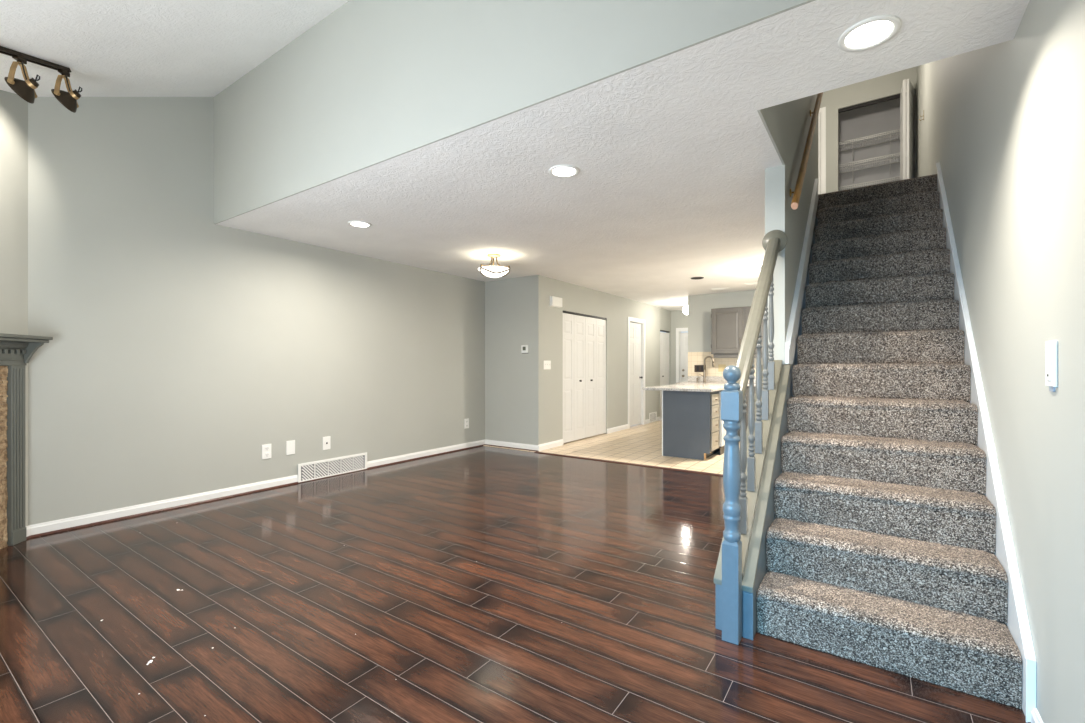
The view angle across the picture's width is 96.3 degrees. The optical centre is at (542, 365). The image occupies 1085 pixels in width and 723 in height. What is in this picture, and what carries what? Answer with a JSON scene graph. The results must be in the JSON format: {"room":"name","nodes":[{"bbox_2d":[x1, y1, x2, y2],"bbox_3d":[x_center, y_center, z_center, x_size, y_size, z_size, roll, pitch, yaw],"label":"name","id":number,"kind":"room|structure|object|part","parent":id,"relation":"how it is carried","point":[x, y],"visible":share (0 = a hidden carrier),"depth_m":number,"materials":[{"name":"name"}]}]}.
{"room":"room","nodes":[
{"label":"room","id":0,"kind":"room"},
{"bbox_2d":[0,90,27,526],"bbox_3d":[-3.372,-0.320,2.364,1.428,3.080,1.428,0,0,35],"label":"wall","id":1,"kind":"structure","parent":0,"point":[13,109],"depth_m":3.25,"materials":[{"name":"paint"}]},
{"bbox_2d":[0,333,52,548],"bbox_3d":[-3.307,0.495,2.376,0.193,1.387,1.980,0,0,-10],"label":"fireplace mantel","id":2,"kind":"object","parent":1,"relation":"attached to","point":[16,350],"visible":1,"depth_m":3.21,"materials":[{"name":"grey paint"}]},
{"bbox_3d":[-3.334,-0.094,2.371,0.018,0.032,1.866,0,0,-10],"label":"dentil moulding","id":3,"kind":"part","parent":2,"relation":"part of","materials":[{"name":"grey paint"}]},
{"bbox_3d":[-3.298,-0.166,2.377,0.149,0.021,1.960,0,0,-10],"label":"shelf moulding","id":4,"kind":"part","parent":2,"relation":"part of","materials":[{"name":"grey paint"}]},
{"bbox_2d":[0,333,52,339],"bbox_3d":[-3.292,-0.187,2.379,0.162,0.022,1.980,0,0,-10],"label":"shelf","id":5,"kind":"object","parent":2,"relation":"attached to","point":[3,336],"depth_m":3.13,"materials":[{"name":"grey paint"}]},
{"bbox_2d":[26,526,30,539],"bbox_3d":[-3.536,1.148,3.331,0.025,0.084,0.054,0,0,-7],"label":"baseboard","id":6,"kind":"structure","parent":1,"relation":"attached to","point":[28,536],"depth_m":3.34,"materials":[{"name":"white paint"}]},
{"bbox_2d":[0,0,348,96],"bbox_3d":[-1.552,-1.838,1.731,5.383,1.376,2.691,0,0,35],"label":"ceiling","id":7,"kind":"structure","parent":0,"point":[110,48],"depth_m":3.06,"materials":[{"name":"white paint"}]},
{"bbox_2d":[0,46,81,112],"bbox_3d":[-2.920,-1.579,2.531,0.148,0.631,1.242,0,0,-8],"label":"track light","id":8,"kind":"object","parent":7,"relation":"attached to","point":[25,90],"visible":1,"depth_m":2.80,"materials":[{"name":"brown metal"}]},
{"bbox_3d":[-2.973,-1.572,2.777,0.136,0.133,0.129,0,0,-44],"label":"lamp shade","id":9,"kind":"part","parent":8,"relation":"part of","materials":[{"name":"brown metal"}]},
{"bbox_3d":[-2.926,-1.662,2.779,0.096,0.132,0.013,0,0,-8],"label":"cord","id":10,"kind":"part","parent":8,"relation":"part of","materials":[{"name":"black metal"}]},
{"bbox_3d":[-3.010,-1.673,3.059,0.136,0.133,0.129,0,0,29],"label":"lamp shade","id":11,"kind":"part","parent":8,"relation":"part of","materials":[{"name":"brown metal"}]},
{"bbox_3d":[-2.965,-1.763,3.075,0.096,0.132,0.013,0,0,-8],"label":"cord","id":12,"kind":"part","parent":8,"relation":"part of","materials":[{"name":"black metal"}]},
{"bbox_2d":[28,97,484,525],"bbox_3d":[-2.696,-0.670,4.710,0.120,3.780,6.299,0,0,35],"label":"wall","id":13,"kind":"structure","parent":0,"point":[184,344],"depth_m":4.15,"materials":[{"name":"paint"}]},
{"bbox_2d":[29,439,484,537],"bbox_3d":[-2.196,1.148,5.307,0.027,0.084,4.746,0,0,35],"label":"baseboard","id":14,"kind":"structure","parent":13,"relation":"attached to","point":[55,526],"depth_m":4.14,"materials":[{"name":"white paint"}]},
{"bbox_2d":[262,444,270,458],"bbox_3d":[-2.648,0.827,4.665,0.009,0.140,0.088,0,0,35],"label":"outlet","id":15,"kind":"object","parent":13,"relation":"attached to","point":[266,449],"visible":1,"depth_m":4.66,"materials":[{"name":"white plastic"}]},
{"bbox_2d":[286,440,294,454],"bbox_3d":[-2.517,0.821,4.856,0.008,0.140,0.088,0,0,35],"label":"wall plate","id":16,"kind":"object","parent":13,"relation":"attached to","point":[290,445],"visible":1,"depth_m":4.85,"materials":[{"name":"white plastic"}]},
{"bbox_2d":[323,436,330,449],"bbox_3d":[-2.295,0.827,5.171,0.016,0.140,0.088,0,0,35],"label":"wall plate","id":17,"kind":"object","parent":13,"relation":"attached to","point":[326,440],"visible":1,"depth_m":5.17,"materials":[{"name":"white plastic"}]},
{"bbox_2d":[298,452,366,482],"bbox_3d":[-2.239,1.096,5.233,0.010,0.200,0.806,0,0,35],"label":"air vent","id":18,"kind":"object","parent":13,"relation":"in","point":[313,470],"visible":1,"depth_m":5.20,"materials":[{"name":"white plastic"}]},
{"bbox_2d":[464,418,468,428],"bbox_3d":[-1.082,0.830,6.939,0.009,0.140,0.088,0,0,35],"label":"outlet","id":19,"kind":"object","parent":13,"relation":"attached to","point":[466,421],"visible":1,"depth_m":6.93,"materials":[{"name":"white plastic"}]},
{"bbox_2d":[485,276,532,444],"bbox_3d":[-0.520,-0.016,7.096,0.998,2.472,0.100,0,0,35],"label":"wall","id":20,"kind":"structure","parent":0,"point":[508,302],"depth_m":7.00,"materials":[{"name":"paint"}]},
{"bbox_2d":[485,440,538,451],"bbox_3d":[-0.454,1.148,6.973,0.976,0.084,0.027,0,0,35],"label":"baseboard","id":21,"kind":"structure","parent":20,"relation":"attached to","point":[521,446],"depth_m":6.96,"materials":[{"name":"white paint"}]},
{"bbox_2d":[521,345,528,353],"bbox_3d":[-0.248,-0.227,6.830,0.112,0.117,0.028,0,0,35],"label":"thermostat","id":22,"kind":"object","parent":20,"relation":"attached to","point":[524,348],"visible":1,"depth_m":6.82,"materials":[{"name":"white plastic"}]},
{"bbox_2d":[0,418,1025,722],"bbox_3d":[1.050,1.213,5.482,5.411,0.054,11.680,0,0,35],"label":"floor","id":23,"kind":"structure","parent":0,"point":[481,584],"depth_m":2.34,"materials":[{"name":"laminate"}]},
{"bbox_2d":[662,390,740,459],"bbox_3d":[2.368,0.757,6.965,0.654,0.857,1.861,0,0,35],"label":"base cabinet","id":24,"kind":"object","parent":23,"relation":"on","point":[690,419],"visible":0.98,"depth_m":6.20,"materials":[{"name":"wood"}]},
{"bbox_3d":[1.836,0.757,6.214,0.605,0.857,0.019,0,0,35],"label":"panel","id":25,"kind":"part","parent":24,"relation":"part of","materials":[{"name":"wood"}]},
{"bbox_3d":[2.209,0.964,6.216,0.018,0.216,0.335,0,0,35],"label":"drawer","id":26,"kind":"part","parent":24,"relation":"part of","materials":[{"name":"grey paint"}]},
{"bbox_3d":[2.209,0.762,6.216,0.018,0.168,0.335,0,0,35],"label":"drawer","id":27,"kind":"part","parent":24,"relation":"part of","materials":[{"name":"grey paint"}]},
{"bbox_3d":[2.209,0.589,6.216,0.018,0.158,0.335,0,0,35],"label":"drawer","id":28,"kind":"part","parent":24,"relation":"part of","materials":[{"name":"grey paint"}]},
{"bbox_3d":[2.209,0.434,6.216,0.018,0.132,0.335,0,0,35],"label":"drawer","id":29,"kind":"part","parent":24,"relation":"part of","materials":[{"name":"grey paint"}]},
{"bbox_2d":[719,391,725,454],"bbox_3d":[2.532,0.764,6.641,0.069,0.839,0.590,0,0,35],"label":"dishwasher","id":30,"kind":"object","parent":23,"relation":"on","point":[722,432],"visible":0.27,"depth_m":6.42,"materials":[{"name":"white metal"}]},
{"bbox_3d":[2.508,1.132,6.657,0.012,0.104,0.590,0,0,35],"label":"kick plate","id":31,"kind":"part","parent":30,"relation":"part of","materials":[{"name":"black metal"}]},
{"bbox_2d":[745,386,755,431],"bbox_3d":[3.341,0.755,7.804,2.150,0.860,0.615,0,0,35],"label":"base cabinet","id":32,"kind":"object","parent":23,"relation":"on","point":[747,389],"visible":0.02,"depth_m":7.58,"materials":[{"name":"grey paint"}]},
{"bbox_2d":[642,382,755,391],"bbox_3d":[2.779,0.307,7.016,2.204,0.034,2.609,0,0,35],"label":"countertop","id":33,"kind":"structure","parent":32,"relation":"on","point":[680,386],"depth_m":6.40,"materials":[{"name":"stone"}]},
{"bbox_2d":[699,356,714,381],"bbox_3d":[2.812,0.065,8.277,0.256,0.450,0.083,0,0,35],"label":"faucet","id":34,"kind":"object","parent":33,"relation":"on","point":[705,358],"visible":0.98,"depth_m":8.29,"materials":[{"name":"silver metal"}]},
{"bbox_3d":[2.831,-0.040,8.263,0.182,0.240,0.034,0,0,42],"label":"spout","id":35,"kind":"part","parent":34,"relation":"part of","materials":[{"name":"silver metal"}]},
{"bbox_2d":[714,230,790,644],"bbox_3d":[1.136,0.169,2.574,0.168,2.043,1.188,0,0,35],"label":"balustrade","id":36,"kind":"object","parent":23,"relation":"on","point":[750,473],"visible":1,"depth_m":2.31,"materials":[{"name":"blue paint"}]},
{"bbox_3d":[0.824,0.647,2.113,0.076,1.086,0.076,0,0,35],"label":"newel post","id":37,"kind":"part","parent":36,"relation":"part of","materials":[{"name":"blue paint"}]},
{"bbox_3d":[1.144,-0.274,2.595,0.068,1.046,1.144,0,0,35],"label":"handrail","id":38,"kind":"part","parent":36,"relation":"part of","materials":[{"name":"grey paint"}]},
{"bbox_3d":[1.161,0.455,2.605,0.070,0.980,1.088,0,0,35],"label":"shoe rail","id":39,"kind":"part","parent":36,"relation":"part of","materials":[{"name":"grey paint"}]},
{"bbox_2d":[756,162,1035,722],"bbox_3d":[2.164,-0.266,3.180,0.903,2.913,3.233,0,0,35],"label":"staircase","id":40,"kind":"structure","parent":23,"relation":"on","point":[890,545],"depth_m":2.40,"materials":[{"name":"carpet"}]},
{"bbox_2d":[214,0,814,223],"bbox_3d":[-0.711,-1.906,2.847,5.263,1.308,0.100,0,0,35],"label":"wall","id":41,"kind":"structure","parent":0,"point":[373,82],"depth_m":2.81,"materials":[{"name":"paint"}]},
{"bbox_2d":[533,275,670,444],"bbox_3d":[1.402,-0.016,8.954,0.140,2.472,5.342,0,0,35],"label":"wall","id":42,"kind":"structure","parent":0,"point":[547,319],"depth_m":7.93,"materials":[{"name":"paint"}]},
{"bbox_2d":[544,361,550,368],"bbox_3d":[0.072,-0.006,6.883,0.017,0.125,0.175,0,0,35],"label":"light switch","id":43,"kind":"object","parent":42,"relation":"attached to","point":[547,364],"visible":1,"depth_m":6.89,"materials":[{"name":"white plastic"}]},
{"bbox_2d":[538,439,562,450],"bbox_3d":[0.124,1.140,6.963,0.014,0.088,0.638,0,0,35],"label":"baseboard","id":44,"kind":"structure","parent":42,"relation":"attached to","point":[556,443],"depth_m":6.94,"materials":[{"name":"white paint"}]},
{"bbox_2d":[550,296,561,307],"bbox_3d":[0.201,-0.922,7.046,0.045,0.148,0.280,0,0,35],"label":"door chime","id":45,"kind":"object","parent":42,"relation":"attached to","point":[554,301],"visible":1,"depth_m":7.01,"materials":[{"name":"white plastic"}]},
{"bbox_2d":[563,311,605,442],"bbox_3d":[0.692,0.173,7.836,0.068,1.990,1.440,0,0,35],"label":"door","id":46,"kind":"structure","parent":42,"relation":"in","point":[584,338],"depth_m":7.78,"materials":[{"name":"white wood"}]},
{"bbox_2d":[607,424,627,433],"bbox_3d":[1.364,1.141,8.764,0.014,0.085,0.847,0,0,35],"label":"baseboard","id":47,"kind":"structure","parent":42,"relation":"attached to","point":[622,427],"depth_m":8.73,"materials":[{"name":"white paint"}]},
{"bbox_2d":[628,317,644,428],"bbox_3d":[1.794,0.137,9.474,0.116,2.107,0.814,0,0,35],"label":"door","id":48,"kind":"structure","parent":42,"relation":"in","point":[636,327],"depth_m":9.56,"materials":[{"name":"white paint"}]},
{"bbox_2d":[645,417,659,423],"bbox_3d":[2.301,1.141,10.123,0.014,0.085,0.814,0,0,35],"label":"baseboard","id":49,"kind":"structure","parent":42,"relation":"attached to","point":[658,418],"depth_m":9.91,"materials":[{"name":"white paint"}]},
{"bbox_2d":[649,412,656,422],"bbox_3d":[2.298,1.075,10.098,0.008,0.200,0.400,0,0,35],"label":"air vent","id":50,"kind":"object","parent":42,"relation":"in","point":[652,416],"visible":1,"depth_m":10.08,"materials":[{"name":"white plastic"}]},
{"bbox_2d":[660,330,669,418],"bbox_3d":[2.723,0.195,10.856,0.068,1.950,0.626,0,0,35],"label":"door","id":51,"kind":"structure","parent":42,"relation":"in","point":[664,337],"depth_m":10.81,"materials":[{"name":"white wood"}]},
{"bbox_2d":[217,0,1029,310],"bbox_3d":[1.806,-1.431,6.590,5.363,0.358,9.097,0,0,35],"label":"ceiling","id":52,"kind":"structure","parent":0,"point":[672,153],"depth_m":3.20,"materials":[{"name":"white paint"}]},
{"bbox_2d":[348,221,371,227],"bbox_3d":[-1.616,-1.248,4.299,0.200,0.008,0.200,0,0,35],"label":"recessed light","id":53,"kind":"object","parent":52,"relation":"in","point":[359,224],"visible":1,"depth_m":4.30,"materials":[{"name":"white plastic"}]},
{"bbox_2d":[478,253,509,277],"bbox_3d":[-0.552,-1.124,5.502,0.365,0.256,0.374,0,0,35],"label":"flush light","id":54,"kind":"object","parent":52,"relation":"attached to","point":[492,271],"visible":1,"depth_m":5.43,"materials":[{"name":"white glass"}]},
{"bbox_3d":[-0.550,-1.044,5.506,0.364,0.096,0.364,0,0,35],"label":"lamp shade","id":55,"kind":"part","parent":54,"relation":"part of","materials":[{"name":"white glass"}]},
{"bbox_2d":[548,165,579,177],"bbox_3d":[0.138,-1.248,3.127,0.200,0.008,0.200,0,0,35],"label":"recessed light","id":56,"kind":"object","parent":52,"relation":"in","point":[559,171],"visible":1,"depth_m":3.12,"materials":[{"name":"white plastic"}]},
{"bbox_2d":[683,301,687,314],"bbox_3d":[2.852,-1.127,9.571,0.176,0.250,0.176,0,0,35],"label":"pendant light","id":57,"kind":"object","parent":52,"relation":"attached to","point":[685,308],"visible":0.64,"depth_m":9.52,"materials":[{"name":"white glass"}]},
{"bbox_2d":[689,276,705,279],"bbox_3d":[2.204,-1.246,6.921,0.230,0.012,0.230,0,0,35],"label":"recessed light","id":58,"kind":"object","parent":52,"relation":"in","point":[694,277],"visible":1,"depth_m":6.89,"materials":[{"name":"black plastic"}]},
{"bbox_2d":[838,15,901,51],"bbox_3d":[1.230,-1.248,1.832,0.200,0.008,0.200,0,0,35],"label":"recessed light","id":59,"kind":"object","parent":52,"relation":"in","point":[869,33],"visible":1,"depth_m":1.82,"materials":[{"name":"white plastic"}]},
{"bbox_2d":[534,451,722,475],"bbox_3d":[1.245,1.185,5.724,3.266,0.011,0.046,0,0,35],"label":"trim","id":60,"kind":"structure","parent":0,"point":[536,451],"depth_m":5.81,"materials":[{"name":"wood"}]},
{"bbox_2d":[671,310,687,384],"bbox_3d":[3.467,-0.016,10.848,1.394,2.472,0.119,0,0,35],"label":"wall","id":61,"kind":"structure","parent":0,"point":[679,319],"depth_m":11.09,"materials":[{"name":"paint"}]},
{"bbox_2d":[676,328,687,382],"bbox_3d":[3.453,0.170,10.814,0.960,2.040,0.131,0,0,35],"label":"door","id":62,"kind":"structure","parent":61,"relation":"in","point":[681,333],"depth_m":10.99,"materials":[{"name":"white paint"}]},
{"bbox_2d":[688,290,754,351],"bbox_3d":[4.138,-0.031,8.989,2.205,2.442,2.181,0,0,35],"label":"wall","id":63,"kind":"structure","parent":0,"point":[699,306],"depth_m":8.54,"materials":[{"name":"paint"}]},
{"bbox_2d":[694,365,703,371],"bbox_3d":[2.784,0.055,8.583,0.200,0.125,0.008,0,0,35],"label":"kitchen outlet","id":64,"kind":"object","parent":63,"relation":"attached to","point":[697,368],"visible":0.89,"depth_m":8.59,"materials":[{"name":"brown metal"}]},
{"bbox_2d":[718,364,725,371],"bbox_3d":[3.093,0.044,8.370,0.125,0.125,0.008,0,0,35],"label":"kitchen outlet","id":65,"kind":"object","parent":63,"relation":"attached to","point":[721,367],"visible":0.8,"depth_m":8.37,"materials":[{"name":"beige plastic"}]},
{"bbox_2d":[688,376,755,382],"bbox_3d":[3.513,0.240,8.083,2.203,0.100,0.020,0,0,35],"label":"countertop","id":66,"kind":"structure","parent":63,"relation":"attached to","point":[690,378],"depth_m":8.48,"materials":[{"name":"white stone"}]},
{"bbox_2d":[688,352,762,376],"bbox_3d":[3.517,-0.024,8.089,2.203,0.428,0.008,0,0,35],"label":"backsplash","id":67,"kind":"structure","parent":63,"relation":"attached to","point":[694,358],"depth_m":8.50,"materials":[{"name":"beige tile"}]},
{"bbox_2d":[711,306,762,357],"bbox_3d":[3.367,-0.541,7.975,1.100,0.827,0.362,0,0,35],"label":"upper cabinet","id":68,"kind":"object","parent":63,"relation":"attached to","point":[728,325],"visible":0.57,"depth_m":8.00,"materials":[{"name":"grey paint"}]},
{"bbox_3d":[3.046,-0.573,8.027,0.495,0.745,0.020,0,0,35],"label":"door","id":69,"kind":"part","parent":68,"relation":"part of","materials":[{"name":"grey paint"}]},
{"bbox_3d":[3.397,-0.159,7.992,1.070,0.061,0.280,0,0,35],"label":"light rail","id":70,"kind":"part","parent":68,"relation":"part of","materials":[{"name":"grey paint"}]},
{"bbox_3d":[3.494,-0.573,7.718,0.495,0.745,0.020,0,0,35],"label":"door","id":71,"kind":"part","parent":68,"relation":"part of","materials":[{"name":"grey paint"}]},
{"bbox_2d":[757,94,817,397],"bbox_3d":[2.746,-1.410,4.922,0.115,5.200,6.098,0,0,35],"label":"wall","id":72,"kind":"structure","parent":0,"point":[787,125],"depth_m":3.12,"materials":[{"name":"paint"}]},
{"bbox_2d":[789,92,822,209],"bbox_3d":[2.089,-1.844,3.797,0.078,1.772,2.010,0,0,35],"label":"wall handrail","id":73,"kind":"object","parent":72,"relation":"attached to","point":[799,184],"visible":0.85,"depth_m":3.40,"materials":[{"name":"brown wood"}]},
{"bbox_2d":[820,66,916,192],"bbox_3d":[4.072,-2.810,7.031,2.131,2.400,0.100,0,0,35],"label":"wall","id":74,"kind":"structure","parent":0,"point":[887,85],"depth_m":6.81,"materials":[{"name":"paint"}]},
{"bbox_2d":[818,107,825,194],"bbox_3d":[3.693,-2.660,7.216,0.897,2.100,0.035,0,0,35],"label":"door frame","id":75,"kind":"structure","parent":74,"relation":"in","point":[822,111],"depth_m":6.98,"materials":[{"name":"white paint"}]},
{"bbox_2d":[839,79,914,179],"bbox_3d":[4.462,-2.631,6.507,0.868,2.013,0.440,0,0,35],"label":"door","id":76,"kind":"structure","parent":74,"relation":"in","point":[907,95],"depth_m":6.22,"materials":[{"name":"white wood"}]},
{"bbox_2d":[838,98,899,190],"bbox_3d":[4.737,-2.810,7.028,1.031,2.400,0.650,0,0,35],"label":"wall","id":77,"kind":"structure","parent":0,"point":[882,117],"depth_m":7.24,"materials":[{"name":"grey paint"}]},
{"bbox_2d":[838,129,899,159],"bbox_3d":[4.789,-3.184,7.032,0.948,0.187,0.376,0,0,35],"label":"wire shelf","id":78,"kind":"object","parent":77,"relation":"attached to","point":[894,132],"visible":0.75,"depth_m":7.03,"materials":[{"name":"white metal"}]},
{"bbox_2d":[838,152,899,181],"bbox_3d":[4.789,-2.857,7.032,0.948,0.187,0.376,0,0,35],"label":"wire shelf","id":79,"kind":"object","parent":77,"relation":"attached to","point":[892,156],"visible":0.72,"depth_m":7.02,"materials":[{"name":"white metal"}]},
{"bbox_2d":[838,176,899,190],"bbox_3d":[4.789,-2.529,7.032,0.948,0.187,0.376,0,0,35],"label":"wire shelf","id":80,"kind":"object","parent":77,"relation":"attached to","point":[894,179],"visible":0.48,"depth_m":6.93,"materials":[{"name":"white metal"}]},
{"bbox_2d":[816,174,936,216],"bbox_3d":[3.962,-1.508,5.789,0.904,0.196,3.570,0,0,35],"label":"floor","id":81,"kind":"structure","parent":0,"point":[818,205],"depth_m":4.56,"materials":[{"name":"carpet"}]},
{"bbox_2d":[917,0,1084,722],"bbox_3d":[2.673,-1.395,3.016,0.120,5.230,9.600,0,0,35],"label":"wall","id":82,"kind":"structure","parent":0,"point":[1004,122],"depth_m":1.63,"materials":[{"name":"paint"}]},
{"bbox_2d":[1025,708,1042,722],"bbox_3d":[0.785,1.157,0.404,0.027,0.066,2.916,0,0,35],"label":"baseboard","id":83,"kind":"structure","parent":82,"relation":"attached to","point":[1035,717],"depth_m":1.57,"materials":[{"name":"white paint"}]},
{"bbox_2d":[1045,340,1057,391],"bbox_3d":[1.509,0.002,1.444,0.012,0.150,0.092,0,0,35],"label":"dimmer switch","id":84,"kind":"object","parent":82,"relation":"attached to","point":[1051,347],"visible":1,"depth_m":1.42,"materials":[{"name":"white plastic"}]}
]}

